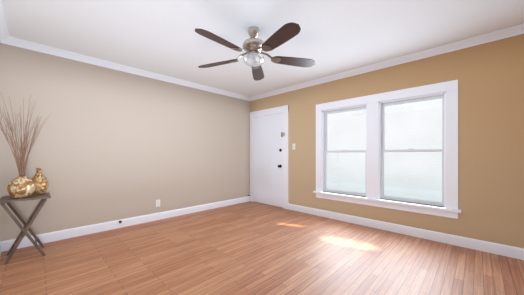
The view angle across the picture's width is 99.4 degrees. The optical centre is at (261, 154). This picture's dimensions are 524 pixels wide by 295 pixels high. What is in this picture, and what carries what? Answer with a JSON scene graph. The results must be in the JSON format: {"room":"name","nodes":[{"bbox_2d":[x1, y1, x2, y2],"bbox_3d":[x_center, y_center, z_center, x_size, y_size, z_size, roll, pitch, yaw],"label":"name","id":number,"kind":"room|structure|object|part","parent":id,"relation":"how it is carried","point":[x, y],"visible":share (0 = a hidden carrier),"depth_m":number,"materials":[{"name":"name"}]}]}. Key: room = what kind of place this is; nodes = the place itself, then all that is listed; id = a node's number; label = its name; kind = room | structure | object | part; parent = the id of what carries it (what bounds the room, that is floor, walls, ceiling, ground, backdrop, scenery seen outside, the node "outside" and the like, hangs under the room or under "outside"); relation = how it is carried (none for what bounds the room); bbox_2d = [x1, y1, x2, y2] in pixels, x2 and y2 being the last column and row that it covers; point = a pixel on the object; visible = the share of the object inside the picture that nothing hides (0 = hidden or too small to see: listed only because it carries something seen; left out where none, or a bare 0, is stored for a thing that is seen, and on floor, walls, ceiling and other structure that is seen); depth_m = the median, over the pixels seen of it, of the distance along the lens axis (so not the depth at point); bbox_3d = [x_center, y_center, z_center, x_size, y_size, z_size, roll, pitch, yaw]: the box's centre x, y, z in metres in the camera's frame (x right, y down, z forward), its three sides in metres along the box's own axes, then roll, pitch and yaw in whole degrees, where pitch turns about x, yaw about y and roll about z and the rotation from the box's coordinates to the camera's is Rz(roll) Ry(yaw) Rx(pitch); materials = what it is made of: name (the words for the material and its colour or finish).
{"room":"living room","nodes":[
{"label":"living room","id":0,"kind":"room"},
{"bbox_2d":[0,43,249,240],"bbox_3d":[-1.677,-0.120,3.935,0.150,2.440,4.140,0,0,44],"label":"wall","id":1,"kind":"structure","parent":0,"point":[109,145],"depth_m":3.26,"materials":[{"name":"beige paint"}]},
{"bbox_2d":[0,241,2,255],"bbox_3d":[-1.380,1.041,0.978,4.404,0.118,0.018,0,0,44],"label":"baseboard","id":2,"kind":"structure","parent":1,"relation":"attached to","point":[1,242],"depth_m":2.49,"materials":[{"name":"white wood"}]},
{"bbox_2d":[0,0,10,44],"bbox_3d":[-1.360,-1.302,0.999,4.404,0.080,0.076,0,0,44],"label":"crown molding","id":3,"kind":"structure","parent":1,"relation":"attached to","point":[6,38],"depth_m":2.33,"materials":[{"name":"white wood"}]},
{"bbox_2d":[3,196,249,251],"bbox_3d":[-1.616,1.041,3.880,0.018,0.118,3.790,0,0,44],"label":"baseboard","id":4,"kind":"structure","parent":1,"relation":"attached to","point":[84,230],"depth_m":3.29,"materials":[{"name":"white wood"}]},
{"bbox_2d":[10,36,249,100],"bbox_3d":[-1.599,-1.302,3.857,0.076,0.080,3.660,0,0,44],"label":"crown molding","id":5,"kind":"structure","parent":1,"relation":"attached to","point":[17,42],"depth_m":3.23,"materials":[{"name":"white wood"}]},
{"bbox_2d":[0,201,523,294],"bbox_3d":[-0.046,1.150,2.349,4.700,0.100,4.140,0,0,44],"label":"floor","id":6,"kind":"structure","parent":0,"point":[249,248],"depth_m":2.26,"materials":[{"name":"laminate"}]},
{"bbox_2d":[0,192,50,263],"bbox_3d":[-2.575,0.782,2.427,0.395,0.644,0.375,0,0,44],"label":"tray table","id":7,"kind":"object","parent":6,"relation":"on","point":[7,200],"visible":0.98,"depth_m":2.38,"materials":[{"name":"brown wood"}]},
{"bbox_2d":[0,94,50,197],"bbox_3d":[-2.552,-0.090,2.417,0.265,1.097,0.386,0,0,44],"label":"vase","id":8,"kind":"object","parent":7,"relation":"on","point":[21,185],"visible":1,"depth_m":2.35,"materials":[{"name":"gold metal"}]},
{"bbox_2d":[31,168,48,194],"bbox_3d":[-2.588,0.309,2.575,0.166,0.300,0.166,0,0,44],"label":"vase","id":9,"kind":"object","parent":7,"relation":"on","point":[39,180],"visible":0.9,"depth_m":2.55,"materials":[{"name":"gold metal"}]},
{"bbox_2d":[2,0,523,96],"bbox_3d":[-0.046,-1.390,2.349,4.700,0.100,4.140,0,0,44],"label":"ceiling","id":10,"kind":"structure","parent":0,"point":[163,37],"depth_m":2.38,"materials":[{"name":"white paint"}]},
{"bbox_2d":[195,22,314,80],"bbox_3d":[-0.112,-1.104,2.342,1.367,0.472,1.334,0,0,44],"label":"fan","id":11,"kind":"object","parent":10,"relation":"hanging from","point":[254,46],"visible":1,"depth_m":2.31,"materials":[{"name":"brown wood"}]},
{"bbox_3d":[-0.100,-0.969,2.303,0.010,0.202,0.024,0,0,44],"label":"pull chain","id":12,"kind":"part","parent":11,"relation":"part of","materials":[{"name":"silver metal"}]},
{"bbox_3d":[-0.088,-1.014,2.390,0.228,0.099,0.228,0,0,44],"label":"lamp shade","id":13,"kind":"part","parent":11,"relation":"part of","materials":[{"name":"white glass"}]},
{"bbox_2d":[250,34,523,247],"bbox_3d":[1.345,-0.120,3.780,4.400,2.440,0.150,0,0,44],"label":"wall","id":14,"kind":"structure","parent":0,"point":[489,76],"depth_m":2.62,"materials":[{"name":"beige paint"}]},
{"bbox_2d":[254,113,282,207],"bbox_3d":[0.124,0.117,4.852,0.865,1.943,0.010,0,0,44],"label":"door","id":15,"kind":"structure","parent":14,"relation":"in","point":[268,172],"depth_m":4.83,"materials":[{"name":"white wood"}]},
{"bbox_2d":[250,105,288,208],"bbox_3d":[0.121,0.053,4.848,1.135,2.094,0.024,0,0,44],"label":"door frame","id":16,"kind":"structure","parent":14,"relation":"attached to","point":[284,110],"depth_m":4.53,"materials":[{"name":"white wood"}]},
{"bbox_2d":[250,24,523,100],"bbox_3d":[1.267,-1.302,3.700,4.404,0.080,0.076,0,0,44],"label":"crown molding","id":17,"kind":"structure","parent":14,"relation":"attached to","point":[519,29],"depth_m":2.97,"materials":[{"name":"white wood"}]},
{"bbox_2d":[313,80,460,218],"bbox_3d":[1.703,-0.062,3.380,1.989,1.675,0.202,0,0,44],"label":"window unit","id":18,"kind":"structure","parent":14,"relation":"in","point":[376,150],"depth_m":3.24,"materials":[{"name":"white wood"}]},
{"bbox_3d":[1.733,-0.061,3.411,1.615,1.342,0.037,0,0,44],"label":"glass","id":19,"kind":"part","parent":18,"relation":"part of","materials":[{"name":"glass"}]},
{"bbox_2d":[288,203,523,259],"bbox_3d":[1.690,1.041,3.330,3.233,0.118,0.018,0,0,44],"label":"baseboard","id":20,"kind":"structure","parent":14,"relation":"attached to","point":[479,245],"depth_m":2.90,"materials":[{"name":"white wood"}]}
]}

